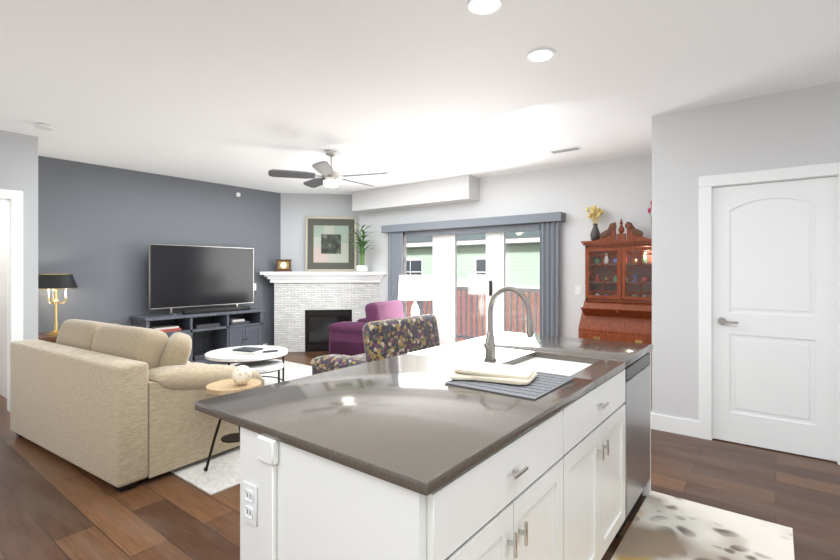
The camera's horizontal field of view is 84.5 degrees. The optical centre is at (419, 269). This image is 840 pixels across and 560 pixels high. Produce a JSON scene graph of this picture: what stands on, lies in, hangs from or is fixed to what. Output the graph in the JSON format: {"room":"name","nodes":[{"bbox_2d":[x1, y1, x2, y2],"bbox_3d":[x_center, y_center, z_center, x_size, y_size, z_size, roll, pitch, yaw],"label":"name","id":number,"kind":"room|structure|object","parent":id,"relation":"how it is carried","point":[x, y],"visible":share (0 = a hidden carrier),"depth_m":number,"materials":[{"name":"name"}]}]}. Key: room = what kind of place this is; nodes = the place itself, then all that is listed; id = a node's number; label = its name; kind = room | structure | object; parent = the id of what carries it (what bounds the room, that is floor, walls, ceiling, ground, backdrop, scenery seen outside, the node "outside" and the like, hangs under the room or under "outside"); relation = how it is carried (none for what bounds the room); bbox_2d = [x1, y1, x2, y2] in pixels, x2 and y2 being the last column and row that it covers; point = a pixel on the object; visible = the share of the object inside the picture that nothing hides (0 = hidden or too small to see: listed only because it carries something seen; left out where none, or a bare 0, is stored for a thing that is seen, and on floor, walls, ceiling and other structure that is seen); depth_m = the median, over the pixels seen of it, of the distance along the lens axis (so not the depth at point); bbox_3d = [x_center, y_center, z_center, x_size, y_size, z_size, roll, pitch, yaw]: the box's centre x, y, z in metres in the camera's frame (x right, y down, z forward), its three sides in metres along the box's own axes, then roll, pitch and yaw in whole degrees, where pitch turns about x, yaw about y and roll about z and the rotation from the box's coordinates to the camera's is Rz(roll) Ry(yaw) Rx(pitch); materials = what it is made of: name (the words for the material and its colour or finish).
{"room":"living room","nodes":[
{"label":"living room","id":0,"kind":"room"},
{"bbox_2d":[38,156,280,345],"bbox_3d":[-3.556,0.020,6.626,0.120,2.700,3.740,0,0,38],"label":"wall","id":1,"kind":"structure","parent":0,"point":[101,228],"depth_m":6.11,"materials":[{"name":"grey paint"}]},
{"bbox_2d":[0,351,839,559],"bbox_3d":[-0.747,1.420,2.866,10.120,0.100,8.270,0,0,38],"label":"floor","id":2,"kind":"structure","parent":0,"point":[53,506],"depth_m":2.73,"materials":[{"name":"brown wood"}]},
{"bbox_2d":[38,332,57,342],"bbox_3d":[-4.149,1.050,5.265,0.520,0.640,0.520,0,0,38],"label":"end table","id":3,"kind":"object","parent":2,"relation":"on","point":[48,338],"visible":0.02,"depth_m":5.05,"materials":[{"name":"brown wood"}]},
{"bbox_2d":[38,274,77,334],"bbox_3d":[-4.149,0.387,5.265,0.418,0.684,0.418,0,0,38],"label":"table lamp","id":4,"kind":"object","parent":3,"relation":"on","point":[56,281],"visible":0.96,"depth_m":5.17,"materials":[{"name":"gold metal"}]},
{"bbox_2d":[130,308,264,364],"bbox_3d":[-3.123,0.990,6.646,0.481,0.760,1.720,0,0,38],"label":"media console","id":5,"kind":"object","parent":2,"relation":"on","point":[206,332],"visible":0.46,"depth_m":6.78,"materials":[{"name":"grey wood"}]},
{"bbox_2d":[149,244,253,314],"bbox_3d":[-3.112,0.132,6.726,0.220,0.954,1.540,0,0,38],"label":"screen","id":6,"kind":"object","parent":5,"relation":"on","point":[180,276],"visible":0.9,"depth_m":6.63,"materials":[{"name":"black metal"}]},
{"bbox_2d":[182,306,250,314],"bbox_3d":[-2.923,0.581,6.694,0.080,0.057,1.000,0,0,38],"label":"soundbar","id":7,"kind":"object","parent":5,"relation":"on","point":[209,310],"visible":1,"depth_m":6.62,"materials":[{"name":"black plastic"}]},
{"bbox_2d":[170,359,311,494],"bbox_3d":[-1.815,1.366,4.995,3.530,0.008,2.800,0,0,38],"label":"area rug","id":8,"kind":"object","parent":2,"relation":"on","point":[222,473],"visible":0.14,"depth_m":3.19,"materials":[{"name":"white carpet"}]},
{"bbox_2d":[10,319,263,491],"bbox_3d":[-2.310,0.884,3.741,1.910,0.956,1.070,0,0,33],"label":"sofa","id":9,"kind":"object","parent":8,"relation":"on","point":[113,404],"visible":0.9,"depth_m":3.15,"materials":[{"name":"beige fabric"}]},
{"bbox_2d":[204,378,260,471],"bbox_3d":[-1.255,1.066,3.143,0.366,0.577,0.358,0,0,38],"label":"side table","id":10,"kind":"object","parent":8,"relation":"on","point":[225,386],"visible":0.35,"depth_m":3.10,"materials":[{"name":"brown wood"}]},
{"bbox_2d":[232,365,251,384],"bbox_3d":[-1.204,0.710,3.124,0.130,0.130,0.130,0,0,38],"label":"decorative ball","id":11,"kind":"object","parent":10,"relation":"on","point":[241,374],"visible":1,"depth_m":3.08,"materials":[{"name":"white ceramic"}]},
{"bbox_2d":[205,345,287,381],"bbox_3d":[-1.903,1.132,5.101,0.860,0.460,0.860,0,0,38],"label":"coffee table","id":12,"kind":"object","parent":8,"relation":"on","point":[222,355],"visible":0.54,"depth_m":4.90,"materials":[{"name":"white stone"}]},
{"bbox_2d":[230,347,277,354],"bbox_3d":[-1.833,0.880,5.065,0.379,0.042,0.414,0,0,38],"label":"books","id":13,"kind":"object","parent":12,"relation":"on","point":[250,350],"visible":1,"depth_m":4.99,"materials":[{"name":"white paper"}]},
{"bbox_2d":[235,360,283,382],"bbox_3d":[-1.694,1.182,4.864,0.500,0.360,0.500,0,0,38],"label":"coffee table","id":14,"kind":"object","parent":8,"relation":"on","point":[263,367],"visible":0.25,"depth_m":4.84,"materials":[{"name":"white stone"}]},
{"bbox_2d":[260,272,386,351],"bbox_3d":[-1.611,0.700,7.877,2.062,1.340,0.458,0,0,-7],"label":"fireplace","id":15,"kind":"object","parent":2,"relation":"on","point":[310,308],"visible":0.85,"depth_m":7.75,"materials":[{"name":"brick"}]},
{"bbox_2d":[276,259,291,271],"bbox_3d":[-2.299,-0.074,7.807,0.260,0.205,0.093,0,0,-7],"label":"clock","id":16,"kind":"object","parent":15,"relation":"on","point":[283,265],"visible":1,"depth_m":7.77,"materials":[{"name":"brown wood"}]},
{"bbox_2d":[305,216,356,271],"bbox_3d":[-1.551,-0.451,8.066,0.880,0.960,0.106,0,0,-7],"label":"framed art","id":17,"kind":"object","parent":15,"relation":"on","point":[330,246],"visible":0.98,"depth_m":8.05,"materials":[{"name":"beige"}]},
{"bbox_2d":[347,221,378,271],"bbox_3d":[-0.982,-0.397,7.689,0.620,0.849,0.565,0,0,38],"label":"bamboo plant","id":18,"kind":"object","parent":15,"relation":"on","point":[361,267],"visible":1,"depth_m":7.78,"materials":[{"name":"green plant"}]},
{"bbox_2d":[329,300,403,355],"bbox_3d":[-0.738,0.910,6.778,0.900,0.919,0.930,0,0,26],"label":"armchair","id":19,"kind":"object","parent":2,"relation":"on","point":[346,338],"visible":0.46,"depth_m":6.43,"materials":[{"name":"purple fabric"}]},
{"bbox_2d":[310,314,439,374],"bbox_3d":[-0.351,0.891,4.183,0.900,0.959,0.990,0,0,36],"label":"floral armchair","id":20,"kind":"object","parent":2,"relation":"on","point":[386,338],"visible":0.35,"depth_m":3.85,"materials":[{"name":"multicoloured fabric"}]},
{"bbox_2d":[231,347,652,559],"bbox_3d":[0.422,0.927,2.107,0.755,0.886,2.297,0,0,38],"label":"kitchen island","id":21,"kind":"object","parent":2,"relation":"on","point":[570,482],"depth_m":1.35,"materials":[{"name":"white paint"}]},
{"bbox_2d":[243,480,256,526],"bbox_3d":[-0.517,0.710,1.405,0.070,0.120,0.010,0,0,38],"label":"outlet","id":22,"kind":"object","parent":21,"relation":"attached to","point":[249,502],"visible":1,"depth_m":1.40,"materials":[{"name":"white plastic"}]},
{"bbox_2d":[195,353,594,490],"bbox_3d":[-0.030,0.469,1.752,1.004,0.030,1.160,0,0,38],"label":"island countertop","id":23,"kind":"structure","parent":21,"relation":"on","point":[398,417],"depth_m":1.46,"materials":[{"name":"grey stone"}]},
{"bbox_2d":[444,361,574,399],"bbox_3d":[0.349,0.426,1.908,0.445,0.055,0.410,0,0,38],"label":"drying mat","id":24,"kind":"object","parent":23,"relation":"on","point":[520,381],"visible":1,"depth_m":1.82,"materials":[{"name":"grey fabric"}]},
{"bbox_2d":[484,286,533,360],"bbox_3d":[0.427,0.267,2.267,0.264,0.373,0.092,0,0,38],"label":"faucet","id":25,"kind":"object","parent":21,"relation":"on","point":[489,345],"visible":1,"depth_m":2.30,"materials":[{"name":"silver metal"}]},
{"bbox_2d":[455,331,652,362],"bbox_3d":[0.818,0.469,2.853,1.004,0.030,0.660,0,0,38],"label":"island countertop","id":26,"kind":"structure","parent":21,"relation":"on","point":[599,351],"depth_m":2.71,"materials":[{"name":"grey stone"}]},
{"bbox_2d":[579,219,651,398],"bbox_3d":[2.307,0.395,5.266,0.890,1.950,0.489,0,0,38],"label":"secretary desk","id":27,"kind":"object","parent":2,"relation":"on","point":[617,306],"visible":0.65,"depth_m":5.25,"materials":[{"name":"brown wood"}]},
{"bbox_2d":[586,205,603,240],"bbox_3d":[2.093,-0.558,5.544,0.198,0.433,0.205,0,0,38],"label":"flower vase","id":28,"kind":"object","parent":27,"relation":"on","point":[595,232],"visible":0.98,"depth_m":5.51,"materials":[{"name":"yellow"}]},
{"bbox_2d":[648,200,651,226],"bbox_3d":[2.621,-0.562,5.143,0.145,0.440,0.210,0,0,38],"label":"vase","id":29,"kind":"object","parent":27,"relation":"on","point":[649,210],"visible":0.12,"depth_m":5.15,"materials":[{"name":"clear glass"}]},
{"bbox_2d":[611,491,794,559],"bbox_3d":[0.373,1.366,0.931,0.685,0.008,4.330,0,0,38],"label":"runner rug","id":30,"kind":"object","parent":2,"relation":"on","point":[665,527],"visible":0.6,"depth_m":2.37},
{"bbox_3d":[-0.067,1.060,6.337,0.460,0.620,0.460,0,0,38],"label":"table","id":31,"kind":"object","parent":2,"relation":"on","visible":0},
{"bbox_2d":[398,275,431,315],"bbox_3d":[-0.067,0.411,6.337,0.470,0.675,0.470,0,0,38],"label":"table lamp","id":32,"kind":"object","parent":31,"relation":"on","point":[414,287],"visible":0.83,"depth_m":6.15,"materials":[{"name":"white fabric"}]},
{"bbox_2d":[0,81,839,420],"bbox_3d":[-0.747,0.020,2.866,10.120,2.700,8.270,0,0,38],"label":"wall","id":33,"kind":"structure","parent":0,"point":[798,127],"depth_m":3.99,"materials":[{"name":"white paint"}]},
{"bbox_2d":[0,189,22,411],"bbox_3d":[-4.270,0.300,4.109,0.140,2.140,1.120,0,0,38],"label":"door frame","id":34,"kind":"structure","parent":33,"relation":"attached to","point":[14,198],"depth_m":4.47,"materials":[{"name":"white paint"}]},
{"bbox_2d":[403,230,539,345],"bbox_3d":[0.716,0.345,6.870,2.650,2.050,0.100,0,0,38],"label":"slider","id":35,"kind":"object","parent":33,"relation":"attached to","point":[444,277],"visible":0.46,"depth_m":7.01,"materials":[{"name":"white paint"}]},
{"bbox_2d":[381,212,565,236],"bbox_3d":[0.612,-0.630,6.777,3.040,0.200,0.166,0,0,38],"label":"valance box","id":36,"kind":"object","parent":33,"relation":"attached to","point":[526,222],"visible":0.94,"depth_m":6.56,"materials":[{"name":"grey"}]},
{"bbox_2d":[388,232,402,304],"bbox_3d":[-0.402,0.365,7.542,0.320,1.950,0.056,0,0,38],"label":"curtain","id":37,"kind":"object","parent":36,"relation":"hanging from","point":[395,255],"visible":0.54,"depth_m":7.55,"materials":[{"name":"grey fabric"}]},
{"bbox_2d":[540,222,558,335],"bbox_3d":[1.666,0.365,5.949,0.260,1.950,0.056,0,0,38],"label":"curtain","id":38,"kind":"object","parent":36,"relation":"hanging from","point":[549,279],"visible":0.67,"depth_m":5.95,"materials":[{"name":"grey fabric"}]},
{"bbox_2d":[575,285,580,294],"bbox_3d":[1.992,0.253,5.819,0.075,0.115,0.008,0,0,38],"label":"switch plate","id":39,"kind":"object","parent":33,"relation":"attached to","point":[577,289],"visible":1,"depth_m":5.82,"materials":[{"name":"white plastic"}]},
{"bbox_2d":[652,413,697,437],"bbox_3d":[2.147,1.305,3.878,0.330,0.130,0.016,0,0,38],"label":"baseboard","id":40,"kind":"structure","parent":33,"relation":"attached to","point":[681,426],"depth_m":3.87,"materials":[{"name":"white paint"}]},
{"bbox_2d":[698,162,839,464],"bbox_3d":[2.678,0.305,3.527,0.940,2.130,0.164,0,0,38],"label":"door","id":41,"kind":"structure","parent":33,"relation":"attached to","point":[774,315],"depth_m":3.51,"materials":[{"name":"white paint"}]},
{"bbox_2d":[0,0,839,194],"bbox_3d":[-0.747,-1.380,2.866,10.120,0.100,8.270,0,0,38],"label":"ceiling","id":42,"kind":"structure","parent":0,"point":[250,94],"depth_m":3.21,"materials":[{"name":"white paint"}]},
{"bbox_2d":[35,123,52,130],"bbox_3d":[-3.437,-1.312,4.224,0.130,0.036,0.130,0,0,38],"label":"smoke detector","id":43,"kind":"object","parent":42,"relation":"attached to","point":[44,126],"visible":1,"depth_m":4.20,"materials":[{"name":"white plastic"}]},
{"bbox_2d":[268,150,387,187],"bbox_3d":[-0.970,-1.129,5.223,1.298,0.402,1.257,0,0,38],"label":"ceiling fan","id":44,"kind":"object","parent":42,"relation":"hanging from","point":[329,176],"visible":1,"depth_m":5.08,"materials":[{"name":"silver metal"}]},
{"bbox_2d":[352,175,479,212],"bbox_3d":[-0.147,-1.165,7.282,2.320,0.330,0.300,0,0,38],"label":"soffit","id":45,"kind":"structure","parent":42,"relation":"attached to","point":[457,189],"depth_m":7.02,"materials":[{"name":"white paint"}]},
{"bbox_2d":[468,0,501,14],"bbox_3d":[0.324,-1.324,2.313,0.170,0.012,0.170,0,0,38],"label":"recessed light","id":46,"kind":"object","parent":42,"relation":"in","point":[482,7],"visible":1,"depth_m":2.31,"materials":[{"name":"white paint"}]},
{"bbox_2d":[527,48,554,61],"bbox_3d":[0.749,-1.324,2.857,0.170,0.012,0.170,0,0,38],"label":"recessed light","id":47,"kind":"object","parent":42,"relation":"in","point":[542,55],"visible":1,"depth_m":2.84,"materials":[{"name":"white paint"}]},
{"bbox_2d":[548,146,581,153],"bbox_3d":[1.606,-1.325,5.118,0.340,0.008,0.130,0,0,38],"label":"ceiling vent","id":48,"kind":"object","parent":42,"relation":"in","point":[565,150],"visible":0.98,"depth_m":5.11,"materials":[{"name":"white metal"}]},
{"label":"outside","id":49,"kind":"structure","parent":0,"visible":0},
{"bbox_2d":[407,230,539,341],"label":"window","id":50,"kind":"structure","parent":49,"point":[477,249],"depth_m":19.39,"materials":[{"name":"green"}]},
{"bbox_2d":[416,286,539,341],"bbox_3d":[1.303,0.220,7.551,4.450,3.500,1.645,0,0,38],"label":"fence","id":51,"kind":"object","parent":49,"point":[477,289],"depth_m":8.54,"materials":[{"name":"red wood"}]}
]}

